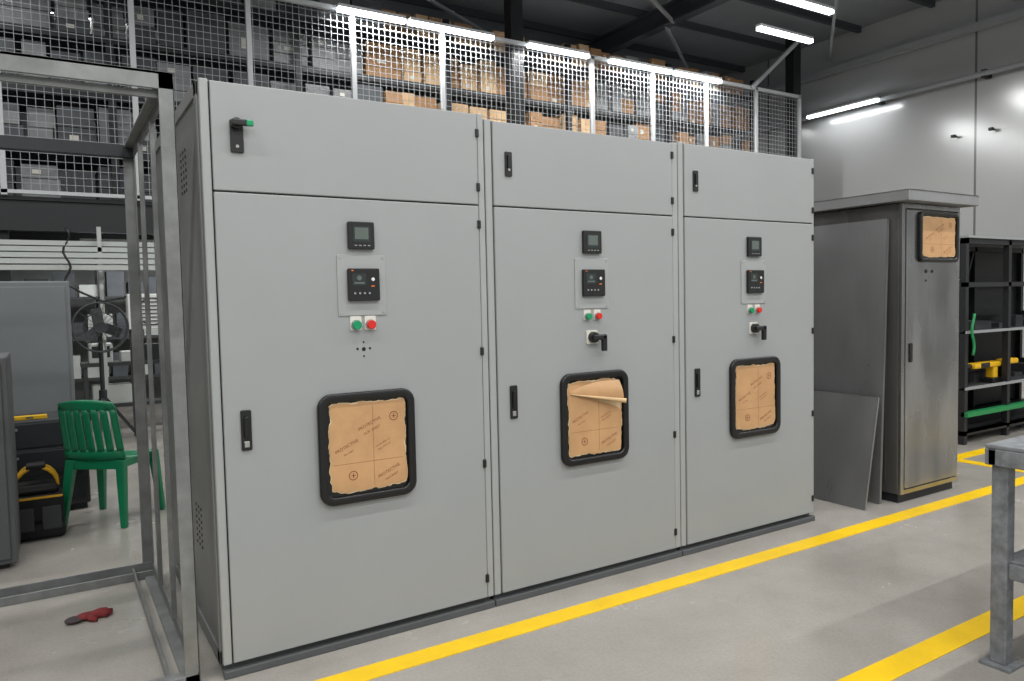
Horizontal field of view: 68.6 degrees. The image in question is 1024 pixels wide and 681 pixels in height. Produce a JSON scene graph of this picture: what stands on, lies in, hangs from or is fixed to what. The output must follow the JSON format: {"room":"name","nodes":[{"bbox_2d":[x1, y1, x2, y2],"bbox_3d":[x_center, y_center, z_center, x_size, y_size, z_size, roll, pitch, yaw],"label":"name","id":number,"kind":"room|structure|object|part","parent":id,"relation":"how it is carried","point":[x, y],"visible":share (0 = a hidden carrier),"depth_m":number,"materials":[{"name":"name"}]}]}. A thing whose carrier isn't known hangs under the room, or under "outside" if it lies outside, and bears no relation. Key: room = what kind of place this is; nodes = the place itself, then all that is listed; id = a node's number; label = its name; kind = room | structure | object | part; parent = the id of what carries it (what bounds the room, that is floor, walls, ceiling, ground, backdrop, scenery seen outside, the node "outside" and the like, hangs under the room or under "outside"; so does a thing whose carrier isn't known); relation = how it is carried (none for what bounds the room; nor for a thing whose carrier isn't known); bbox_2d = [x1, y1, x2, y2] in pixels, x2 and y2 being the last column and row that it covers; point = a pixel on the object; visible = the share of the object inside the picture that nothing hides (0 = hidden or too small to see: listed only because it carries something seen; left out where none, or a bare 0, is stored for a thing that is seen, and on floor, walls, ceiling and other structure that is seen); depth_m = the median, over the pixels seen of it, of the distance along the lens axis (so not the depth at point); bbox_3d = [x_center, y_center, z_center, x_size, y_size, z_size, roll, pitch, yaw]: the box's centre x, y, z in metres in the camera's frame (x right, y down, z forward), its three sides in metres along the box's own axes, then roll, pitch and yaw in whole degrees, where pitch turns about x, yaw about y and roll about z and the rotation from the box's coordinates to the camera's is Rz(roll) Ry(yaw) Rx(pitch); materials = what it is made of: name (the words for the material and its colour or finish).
{"room":"factory workshop","nodes":[
{"label":"factory workshop","id":0,"kind":"room"},
{"bbox_2d":[15,13,117,198],"bbox_3d":[-6.115,-2.710,15.026,23.650,6.800,0.150,-3,4,-32],"label":"wall","id":1,"kind":"structure","parent":0,"point":[84,185],"depth_m":13.71,"materials":[{"name":"grey"}]},
{"bbox_2d":[0,382,1023,680],"bbox_3d":[-0.252,1.112,5.835,23.600,0.103,22.100,-3,4,-32],"label":"floor","id":2,"kind":"structure","parent":0,"point":[834,610],"depth_m":3.24,"materials":[{"name":"concrete"}]},
{"bbox_2d":[0,352,20,568],"bbox_3d":[-3.201,0.665,3.913,1.010,1.130,0.525,-3,4,-32],"label":"locker","id":3,"kind":"object","parent":2,"relation":"on","point":[10,530],"visible":1,"depth_m":3.96,"materials":[{"name":"black metal"}]},
{"bbox_3d":[-3.067,0.659,3.696,0.950,1.040,0.015,-3,4,-32],"label":"door","id":4,"kind":"part","parent":3,"relation":"part of","materials":[{"name":"grey metal"}]},
{"bbox_2d":[0,281,74,414],"bbox_3d":[-4.091,0.386,5.270,1.750,1.580,0.465,-3,4,-32],"label":"metal panel","id":5,"kind":"object","parent":2,"relation":"on","point":[36,330],"visible":0.49,"depth_m":5.40,"materials":[{"name":"grey metal"}]},
{"bbox_2d":[17,461,65,541],"bbox_3d":[-2.877,0.967,4.549,0.280,0.445,0.228,-3,4,-32],"label":"tool bag","id":6,"kind":"object","parent":2,"relation":"on","point":[41,502],"visible":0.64,"depth_m":4.48,"materials":[{"name":"black fabric"}]},
{"bbox_3d":[-2.821,0.937,4.456,0.260,0.012,0.007,-3,4,-32],"label":"bag trim","id":7,"kind":"part","parent":6,"relation":"part of","materials":[{"name":"orange"}]},
{"bbox_2d":[14,411,90,509],"bbox_3d":[-3.613,0.862,4.967,1.400,0.640,0.455,-3,4,-32],"label":"tool chest","id":8,"kind":"object","parent":2,"relation":"on","point":[37,440],"visible":0.49,"depth_m":5.03,"materials":[{"name":"black plastic"},{"name":"yellow plastic"}]},
{"bbox_2d":[14,414,46,420],"bbox_3d":[-3.239,0.517,5.047,0.190,0.024,0.054,-3,4,-32],"label":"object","id":9,"kind":"object","parent":8,"relation":"on","point":[39,416],"visible":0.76,"depth_m":5.03,"materials":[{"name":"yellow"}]},
{"bbox_2d":[0,227,154,429],"bbox_3d":[-4.394,-0.103,8.144,2.300,2.260,0.470,-3,4,-32],"label":"canopy","id":10,"kind":"object","parent":2,"relation":"on","point":[51,247],"visible":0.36,"depth_m":7.94,"materials":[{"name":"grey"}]},
{"bbox_2d":[10,251,160,399],"bbox_3d":[-6.013,-0.224,11.132,3.300,2.250,0.060,-3,4,-32],"label":"screen","id":11,"kind":"object","parent":2,"relation":"on","point":[81,277],"visible":0.02,"depth_m":10.96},
{"bbox_2d":[64,607,112,623],"bbox_3d":[-1.870,1.218,3.317,0.189,0.029,0.116,-3,4,-32],"label":"glove","id":12,"kind":"object","parent":2,"relation":"on","point":[92,616],"visible":1,"depth_m":3.30,"materials":[{"name":"red fabric"}]},
{"bbox_2d":[24,258,159,381],"bbox_3d":[-5.714,-0.117,10.433,2.463,2.100,0.550,-3,4,-32],"label":"storage shelf","id":13,"kind":"object","parent":2,"relation":"on","point":[114,280],"visible":0.17,"depth_m":10.28,"materials":[{"name":"grey metal"}]},
{"bbox_3d":[-5.720,-0.117,10.430,2.450,2.100,0.550,-3,4,-32],"label":"shelf frame","id":14,"kind":"part","parent":13,"relation":"part of","materials":[{"name":"grey metal"}]},
{"bbox_2d":[0,50,199,680],"bbox_3d":[-2.022,0.166,2.933,1.190,2.180,1.400,-3,4,-32],"label":"cabinet frame","id":15,"kind":"object","parent":2,"relation":"on","point":[184,644],"visible":1,"depth_m":3.08,"materials":[{"name":"metal"}]},
{"bbox_3d":[-2.400,-0.915,3.449,1.190,0.060,0.050,-3,4,-32],"label":"rail","id":16,"kind":"part","parent":15,"relation":"part of","materials":[{"name":"metal"}]},
{"bbox_2d":[71,302,135,434],"bbox_3d":[-3.834,0.350,7.108,0.673,1.433,0.657,-3,4,-32],"label":"pedestal fan","id":17,"kind":"object","parent":2,"relation":"on","point":[100,326],"visible":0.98,"depth_m":7.03,"materials":[{"name":"black metal"}]},
{"bbox_2d":[58,400,165,527],"bbox_3d":[-2.619,0.759,4.877,0.458,0.813,0.489,-1,3,4],"label":"plastic chair","id":18,"kind":"object","parent":2,"relation":"on","point":[101,459],"visible":0.92,"depth_m":4.70,"materials":[{"name":"green plastic"}]},
{"bbox_3d":[-2.637,0.560,4.681,0.394,0.393,0.118,-1,3,4],"label":"backrest","id":19,"kind":"part","parent":18,"relation":"part of","materials":[{"name":"green plastic"}]},
{"bbox_3d":[-2.616,0.757,4.914,0.426,0.071,0.365,-1,3,4],"label":"seat","id":20,"kind":"part","parent":18,"relation":"part of","materials":[{"name":"green plastic"}]},
{"bbox_2d":[80,342,161,414],"bbox_3d":[-4.381,0.500,8.842,1.200,0.980,0.400,-3,4,-32],"label":"workbench","id":21,"kind":"object","parent":2,"relation":"on","point":[120,394],"visible":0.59,"depth_m":8.60,"materials":[{"name":"grey metal"}]},
{"bbox_2d":[125,294,157,435],"bbox_3d":[-3.776,0.256,8.109,0.640,1.520,0.266,-3,4,-32],"label":"air conditioner unit","id":22,"kind":"object","parent":2,"relation":"on","point":[153,297],"visible":0.23,"depth_m":7.93,"materials":[{"name":"white plastic"}]},
{"bbox_2d":[62,228,125,301],"bbox_3d":[-4.312,-0.778,7.773,0.592,0.766,0.024,-3,4,-32],"label":"overhead cable","id":23,"kind":"object","parent":22,"relation":"attached to","point":[66,229],"visible":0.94,"depth_m":7.65,"materials":[{"name":"black plastic"}]},
{"bbox_3d":[-3.793,-0.318,8.085,0.640,0.370,0.250,-3,4,-32],"label":"casing","id":24,"kind":"part","parent":22,"relation":"part of","materials":[{"name":"white plastic"}]},
{"bbox_2d":[142,297,157,324],"bbox_3d":[-3.795,-0.310,7.927,0.410,0.292,0.016,-3,4,-32],"label":"grille","id":25,"kind":"object","parent":22,"relation":"attached to","point":[153,300],"depth_m":7.93,"materials":[{"name":"grey metal"}]},
{"bbox_2d":[155,78,494,679],"bbox_3d":[-0.935,0.111,3.547,1.160,2.178,1.398,-3,4,-32],"label":"tall cabinet","id":26,"kind":"object","parent":2,"relation":"on","point":[333,248],"visible":0.96,"depth_m":2.94,"materials":[{"name":"grey metal"}]},
{"bbox_3d":[-1.445,0.114,3.276,0.008,2.124,1.320,-3,4,-32],"label":"frame","id":27,"kind":"part","parent":26,"relation":"part of","materials":[{"name":"grey metal"}]},
{"bbox_3d":[-0.978,-0.780,2.691,0.058,0.040,0.045,-3,4,-32],"label":"rotary handle","id":28,"kind":"part","parent":26,"relation":"part of","materials":[{"name":"black plastic"}]},
{"bbox_3d":[-0.973,0.319,2.752,0.018,0.080,0.010,-3,4,-32],"label":"latch lever","id":29,"kind":"part","parent":26,"relation":"part of","materials":[{"name":"black plastic"}]},
{"bbox_3d":[-0.613,-0.756,2.956,1.081,0.386,0.018,-3,4,-32],"label":"door","id":30,"kind":"part","parent":26,"relation":"part of","materials":[{"name":"grey metal"}]},
{"bbox_3d":[-0.590,0.305,3.013,1.081,1.727,0.018,-3,4,-32],"label":"door","id":31,"kind":"part","parent":26,"relation":"part of","materials":[{"name":"grey metal"}]},
{"bbox_3d":[-0.573,1.205,3.065,1.152,0.030,0.034,-3,4,-32],"label":"plinth rail","id":32,"kind":"part","parent":26,"relation":"part of","materials":[{"name":"grey metal"}]},
{"bbox_3d":[-0.595,-0.219,2.975,0.200,0.240,0.004,-3,4,-32],"label":"mounting plate","id":33,"kind":"part","parent":26,"relation":"part of","materials":[{"name":"grey metal"}]},
{"bbox_2d":[0,0,800,280],"bbox_3d":[-3.815,-2.539,12.797,19.200,6.600,5.970,-3,4,-32],"label":"steel support frame","id":34,"kind":"structure","parent":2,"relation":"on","point":[21,217],"depth_m":8.93,"materials":[{"name":"black metal"}]},
{"bbox_2d":[80,238,153,241],"bbox_3d":[-4.965,-1.273,9.821,1.200,0.090,0.100,-3,4,-32],"label":"tube light","id":35,"kind":"object","parent":34,"relation":"attached to","point":[81,239],"visible":0.14,"depth_m":9.65,"materials":[{"name":"white"}]},
{"bbox_2d":[0,0,754,201],"bbox_3d":[-2.354,-3.537,12.056,17.087,3.368,1.280,-3,4,-32],"label":"rack","id":36,"kind":"object","parent":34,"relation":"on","point":[27,180],"visible":0.23,"depth_m":10.96,"materials":[{"name":"black metal"}]},
{"bbox_2d":[0,0,800,200],"bbox_3d":[-1.588,-3.752,10.536,17.522,3.887,0.095,-3,4,-32],"label":"mesh fence","id":37,"kind":"object","parent":34,"relation":"attached to","point":[130,4],"visible":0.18,"depth_m":10.21,"materials":[{"name":"grey metal"}]},
{"bbox_2d":[336,3,405,23],"bbox_3d":[-1.902,-4.433,10.181,0.960,0.090,0.100,-3,4,-32],"label":"tube light","id":38,"kind":"object","parent":37,"relation":"attached to","point":[341,7],"visible":1,"depth_m":10.14,"materials":[{"name":"white plastic"}]},
{"bbox_2d":[408,17,493,40],"bbox_3d":[-0.861,-4.490,10.825,1.352,0.090,0.100,-3,4,-32],"label":"tube light","id":39,"kind":"object","parent":37,"relation":"attached to","point":[412,21],"visible":1,"depth_m":10.77,"materials":[{"name":"white plastic"}]},
{"bbox_2d":[526,40,589,58],"bbox_3d":[0.738,-4.578,11.813,1.156,0.090,0.100,-3,4,-32],"label":"tube light","id":40,"kind":"object","parent":37,"relation":"attached to","point":[531,44],"visible":1,"depth_m":11.76,"materials":[{"name":"white plastic"}]},
{"bbox_2d":[608,56,672,74],"bbox_3d":[2.187,-4.657,12.709,1.352,0.090,0.100,-3,4,-32],"label":"tube light","id":41,"kind":"object","parent":37,"relation":"attached to","point":[612,60],"visible":1,"depth_m":12.65,"materials":[{"name":"white plastic"}]},
{"bbox_2d":[673,69,721,83],"bbox_3d":[3.323,-4.720,13.412,1.127,0.090,0.100,-3,4,-32],"label":"tube light","id":42,"kind":"object","parent":37,"relation":"attached to","point":[677,72],"visible":1,"depth_m":13.36,"materials":[{"name":"white plastic"}]},
{"bbox_2d":[483,119,681,606],"bbox_3d":[0.050,0.067,4.148,1.140,2.158,1.413,-3,4,-32],"label":"tall cabinet","id":43,"kind":"object","parent":2,"relation":"on","point":[581,231],"visible":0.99,"depth_m":3.55,"materials":[{"name":"grey metal"}]},
{"bbox_3d":[-0.013,-0.788,3.305,0.016,0.060,0.008,-3,4,-32],"label":"lever","id":44,"kind":"part","parent":43,"relation":"part of","materials":[{"name":"black plastic"}]},
{"bbox_3d":[0.012,0.265,3.361,0.018,0.080,0.010,-3,4,-32],"label":"latch lever","id":45,"kind":"part","parent":43,"relation":"part of","materials":[{"name":"black plastic"}]},
{"bbox_3d":[0.363,-0.799,3.560,1.058,0.366,0.018,-3,4,-32],"label":"door","id":46,"kind":"part","parent":43,"relation":"part of","materials":[{"name":"grey metal"}]},
{"bbox_3d":[0.405,1.151,3.670,1.140,0.030,0.034,-3,4,-32],"label":"plinth rail","id":47,"kind":"part","parent":43,"relation":"part of","materials":[{"name":"grey metal"}]},
{"bbox_3d":[0.380,-0.273,3.579,0.200,0.240,0.004,-3,4,-32],"label":"mounting plate","id":48,"kind":"part","parent":43,"relation":"part of","materials":[{"name":"grey metal"}]},
{"bbox_2d":[586,330,606,350],"bbox_3d":[0.406,0.001,3.580,0.093,0.100,0.048,-3,4,-32],"label":"switch","id":49,"kind":"object","parent":43,"relation":"attached to","point":[596,340],"depth_m":3.58,"materials":[{"name":"grey plastic"}]},
{"bbox_2d":[675,142,814,555],"bbox_3d":[1.000,0.011,4.744,1.095,2.165,1.398,-3,4,-32],"label":"tall cabinet","id":50,"kind":"object","parent":2,"relation":"on","point":[745,219],"visible":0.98,"depth_m":4.15,"materials":[{"name":"grey metal"}]},
{"bbox_3d":[0.961,-0.842,3.907,0.016,0.060,0.008,-3,4,-32],"label":"lever","id":51,"kind":"part","parent":50,"relation":"part of","materials":[{"name":"black plastic"}]},
{"bbox_3d":[0.986,0.211,3.963,0.018,0.080,0.010,-3,4,-32],"label":"latch lever","id":52,"kind":"part","parent":50,"relation":"part of","materials":[{"name":"black plastic"}]},
{"bbox_3d":[1.327,-0.856,4.156,1.035,0.373,0.018,-3,4,-32],"label":"door","id":53,"kind":"part","parent":50,"relation":"part of","materials":[{"name":"grey metal"}]},
{"bbox_3d":[1.359,1.099,4.259,1.095,0.030,0.034,-3,4,-32],"label":"plinth rail","id":54,"kind":"part","parent":50,"relation":"part of","materials":[{"name":"grey metal"}]},
{"bbox_3d":[1.344,-0.326,4.175,0.200,0.240,0.004,-3,4,-32],"label":"mounting plate","id":55,"kind":"part","parent":50,"relation":"part of","materials":[{"name":"grey metal"}]},
{"bbox_2d":[749,322,766,339],"bbox_3d":[1.370,-0.052,4.176,0.093,0.100,0.048,-3,4,-32],"label":"switch","id":56,"kind":"object","parent":50,"relation":"attached to","point":[757,331],"depth_m":4.17,"materials":[{"name":"grey plastic"}]},
{"bbox_2d":[814,391,879,509],"bbox_3d":[2.059,0.700,5.086,0.157,0.705,0.820,-3,4,-32],"label":"metal panel","id":57,"kind":"object","parent":2,"relation":"on","point":[844,424],"visible":0.52,"depth_m":4.90,"materials":[{"name":"silver metal"}]},
{"bbox_2d":[814,219,888,503],"bbox_3d":[2.161,0.124,5.203,0.097,1.837,0.890,-3,4,-32],"label":"metal panel","id":58,"kind":"object","parent":2,"relation":"on","point":[851,259],"visible":0.55,"depth_m":4.99,"materials":[{"name":"silver metal"}]},
{"bbox_2d":[814,189,978,502],"bbox_3d":[2.503,0.013,5.375,0.830,2.030,1.180,-3,4,-32],"label":"enclosure","id":59,"kind":"object","parent":2,"relation":"on","point":[920,431],"visible":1,"depth_m":4.90,"materials":[{"name":"grey metal"}]},
{"bbox_3d":[2.208,0.042,5.223,0.004,1.720,0.840,-3,4,-32],"label":"panel","id":60,"kind":"part","parent":59,"relation":"part of","materials":[{"name":"silver metal"}]},
{"bbox_3d":[2.768,0.049,4.970,0.680,1.870,0.020,-3,4,-32],"label":"frame","id":61,"kind":"part","parent":59,"relation":"part of","materials":[{"name":"silver metal"}]},
{"bbox_3d":[2.777,0.049,4.967,0.614,1.796,0.018,-3,4,-32],"label":"door","id":62,"kind":"part","parent":59,"relation":"part of","materials":[{"name":"silver metal"}]},
{"bbox_2d":[958,235,1023,444],"bbox_3d":[4.898,-0.068,7.587,2.600,1.850,0.832,-3,4,-32],"label":"rack","id":63,"kind":"object","parent":2,"relation":"on","point":[991,268],"visible":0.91,"depth_m":7.19,"materials":[{"name":"black metal"}]},
{"bbox_2d":[979,435,1023,673],"bbox_3d":[2.434,0.768,2.675,1.165,0.815,0.875,-3,4,-32],"label":"work table","id":64,"kind":"object","parent":2,"relation":"on","point":[1005,456],"visible":1,"depth_m":2.70,"materials":[{"name":"galvanized steel"}]},
{"bbox_2d":[1008,549,1023,582],"bbox_3d":[2.427,0.814,2.676,1.080,0.062,0.810,-3,4,-32],"label":"shelf","id":65,"kind":"object","parent":64,"relation":"attached to","point":[1016,561],"depth_m":2.69,"materials":[{"name":"metal"}]},
{"bbox_2d":[365,0,940,76],"bbox_3d":[-0.400,-5.775,5.465,23.600,0.100,22.100,-3,4,-32],"label":"roof beams","id":66,"kind":"structure","parent":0,"point":[737,16],"depth_m":14.82,"materials":[{"name":"black metal"}]},
{"bbox_2d":[390,0,934,72],"bbox_3d":[-0.414,-5.661,5.402,23.300,0.120,21.080,-3,4,-32],"label":"ceiling","id":67,"kind":"structure","parent":66,"relation":"attached to","point":[602,4],"depth_m":14.79,"materials":[{"name":"grey metal"}]},
{"bbox_2d":[583,0,729,54],"bbox_3d":[0.425,-5.464,5.872,12.600,0.360,21.900,-3,4,-32],"label":"rafters","id":68,"kind":"object","parent":67,"relation":"attached to","point":[653,22],"visible":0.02,"depth_m":14.09,"materials":[{"name":"grey metal"}]},
{"bbox_2d":[426,0,1016,68],"bbox_3d":[4.095,-5.616,10.204,10.627,0.050,21.444,-3,4,-32],"label":"braces","id":69,"kind":"object","parent":68,"relation":"attached to","point":[663,11],"visible":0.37,"depth_m":13.41,"materials":[{"name":"grey metal"}]},
{"bbox_2d":[778,0,833,14],"bbox_3d":[4.226,-4.904,10.891,1.320,0.090,0.100,-3,4,-32],"label":"tube light","id":70,"kind":"object","parent":66,"relation":"attached to","point":[808,4],"visible":1,"depth_m":10.96,"materials":[{"name":"white plastic"}]},
{"bbox_2d":[756,23,813,43],"bbox_3d":[4.440,-4.978,12.175,1.300,0.090,0.100,-3,4,-32],"label":"tube light","id":71,"kind":"object","parent":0,"point":[761,27],"visible":1,"depth_m":12.12,"materials":[{"name":"white plastic"}]},
{"bbox_2d":[721,0,1023,356],"bbox_3d":[9.678,-2.879,11.836,0.150,6.800,22.100,-3,4,-32],"label":"wall","id":72,"kind":"structure","parent":0,"point":[905,142],"depth_m":14.41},
{"bbox_2d":[732,7,1023,138],"bbox_3d":[8.723,-5.139,12.801,0.250,0.990,18.900,-3,4,-32],"label":"pipes","id":73,"kind":"object","parent":72,"relation":"attached to","point":[1016,14],"visible":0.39,"depth_m":14.17,"materials":[{"name":"grey metal"}]},
{"bbox_2d":[807,96,879,118],"bbox_3d":[6.786,-4.783,15.441,0.100,0.090,1.600,-3,4,-32],"label":"tube light","id":74,"kind":"object","parent":73,"relation":"attached to","point":[873,99],"visible":1,"depth_m":15.36,"materials":[{"name":"white plastic"}]}
]}

